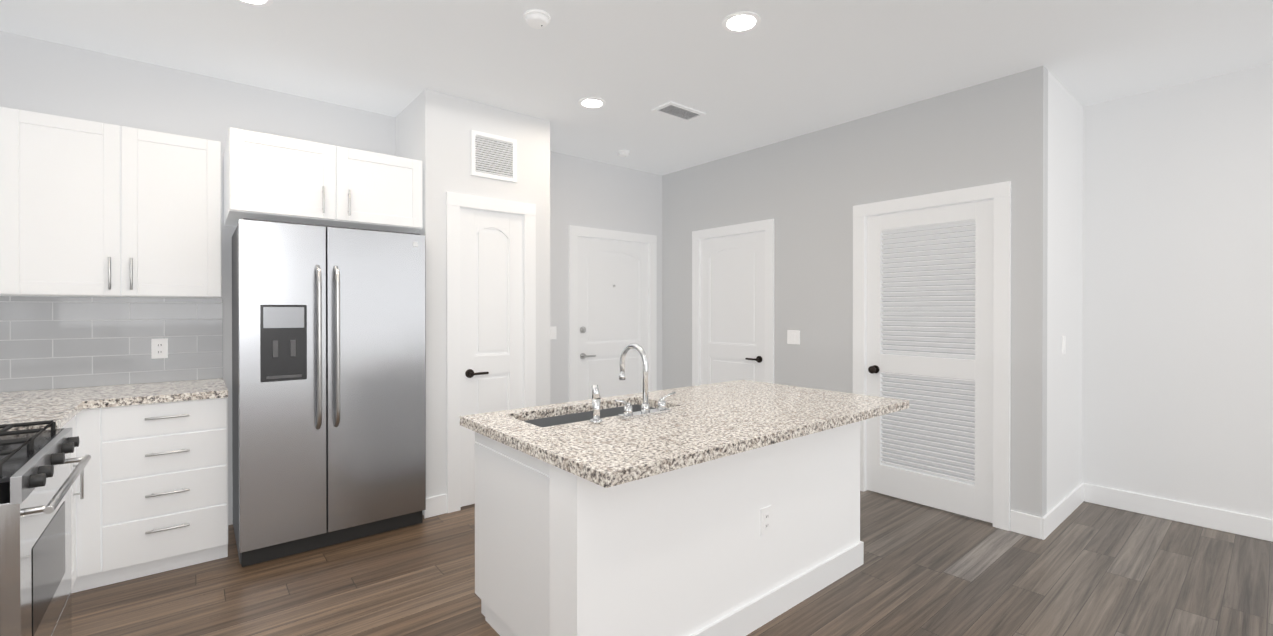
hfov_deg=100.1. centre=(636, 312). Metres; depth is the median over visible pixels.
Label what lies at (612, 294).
entry door
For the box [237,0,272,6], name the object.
recessed light
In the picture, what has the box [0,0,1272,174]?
ceiling
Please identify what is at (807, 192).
wall
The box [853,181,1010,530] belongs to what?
louvered door
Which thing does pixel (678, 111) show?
ceiling vent
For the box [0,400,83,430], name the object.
countertop
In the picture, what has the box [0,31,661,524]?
wall
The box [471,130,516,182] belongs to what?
air vent
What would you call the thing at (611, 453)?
island countertop
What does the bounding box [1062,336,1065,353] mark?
switch plate
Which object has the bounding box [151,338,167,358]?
outlet
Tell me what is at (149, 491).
base cabinet
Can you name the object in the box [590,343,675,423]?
faucet
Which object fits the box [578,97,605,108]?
recessed light
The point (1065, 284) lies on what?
wall
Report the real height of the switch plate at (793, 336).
0.116 m
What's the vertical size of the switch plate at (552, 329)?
0.116 m
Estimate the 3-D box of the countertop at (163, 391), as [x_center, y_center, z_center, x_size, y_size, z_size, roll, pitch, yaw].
[-2.832,0.430,2.714,1.172,0.038,0.652,0,0,-40]
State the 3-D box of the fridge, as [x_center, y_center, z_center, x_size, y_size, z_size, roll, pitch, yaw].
[-1.913,0.420,3.322,0.940,1.836,0.836,0,0,-40]
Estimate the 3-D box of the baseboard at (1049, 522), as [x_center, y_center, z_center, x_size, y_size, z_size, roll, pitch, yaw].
[2.778,1.273,3.461,0.996,0.129,0.023,0,0,-40]
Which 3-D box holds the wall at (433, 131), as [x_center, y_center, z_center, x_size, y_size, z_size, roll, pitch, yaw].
[-1.230,-0.063,4.032,0.930,2.798,0.668,0,0,-40]
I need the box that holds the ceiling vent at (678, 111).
[651,101,705,121]
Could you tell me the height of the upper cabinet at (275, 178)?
0.445 m
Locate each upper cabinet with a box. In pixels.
[0,107,19,295]
[20,110,221,297]
[224,127,422,232]
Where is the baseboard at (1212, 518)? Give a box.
[1088,484,1272,541]
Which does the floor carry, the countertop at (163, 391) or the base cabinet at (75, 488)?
the base cabinet at (75, 488)
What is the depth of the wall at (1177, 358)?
3.41 m
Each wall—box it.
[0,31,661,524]
[396,89,549,514]
[662,66,1047,517]
[1047,71,1082,512]
[1082,63,1272,519]
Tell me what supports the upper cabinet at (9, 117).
attached to the wall
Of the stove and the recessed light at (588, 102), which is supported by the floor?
the stove
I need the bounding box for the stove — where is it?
[0,420,90,635]
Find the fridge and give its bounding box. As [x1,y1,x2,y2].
[232,218,425,566]
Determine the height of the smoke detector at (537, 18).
0.037 m
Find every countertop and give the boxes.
[0,376,227,407]
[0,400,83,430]
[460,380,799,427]
[504,388,908,487]
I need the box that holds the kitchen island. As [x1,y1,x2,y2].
[468,400,863,635]
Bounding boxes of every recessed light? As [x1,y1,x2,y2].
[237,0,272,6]
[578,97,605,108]
[722,11,760,32]
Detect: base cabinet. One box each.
[46,420,79,592]
[104,382,227,584]
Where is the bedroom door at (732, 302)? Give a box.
[692,219,773,385]
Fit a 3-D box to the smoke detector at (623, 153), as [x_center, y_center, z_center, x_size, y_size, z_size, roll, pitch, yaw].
[-0.116,-1.448,4.852,0.109,0.037,0.109,0,0,44]
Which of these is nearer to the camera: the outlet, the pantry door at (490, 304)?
the outlet
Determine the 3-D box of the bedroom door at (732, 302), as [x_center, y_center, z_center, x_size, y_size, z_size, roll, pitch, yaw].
[0.901,0.258,5.001,0.149,2.145,0.972,0,0,-40]
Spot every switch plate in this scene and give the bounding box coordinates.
[550,326,555,338]
[787,330,799,344]
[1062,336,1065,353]
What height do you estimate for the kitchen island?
0.844 m
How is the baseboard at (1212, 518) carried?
attached to the wall at (1177, 358)
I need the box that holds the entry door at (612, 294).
[569,225,656,401]
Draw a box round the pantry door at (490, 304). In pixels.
[446,191,535,512]
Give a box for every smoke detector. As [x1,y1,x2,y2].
[524,9,550,28]
[618,150,629,156]
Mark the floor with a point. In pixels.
(1084, 568)
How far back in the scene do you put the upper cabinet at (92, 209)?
2.80 m
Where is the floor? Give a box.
[72,490,1272,635]
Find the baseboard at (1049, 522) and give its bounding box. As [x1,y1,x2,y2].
[1036,483,1087,539]
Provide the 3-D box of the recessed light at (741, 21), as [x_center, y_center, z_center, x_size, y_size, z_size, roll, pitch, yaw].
[0.524,-1.453,2.668,0.189,0.008,0.189,0,0,5]

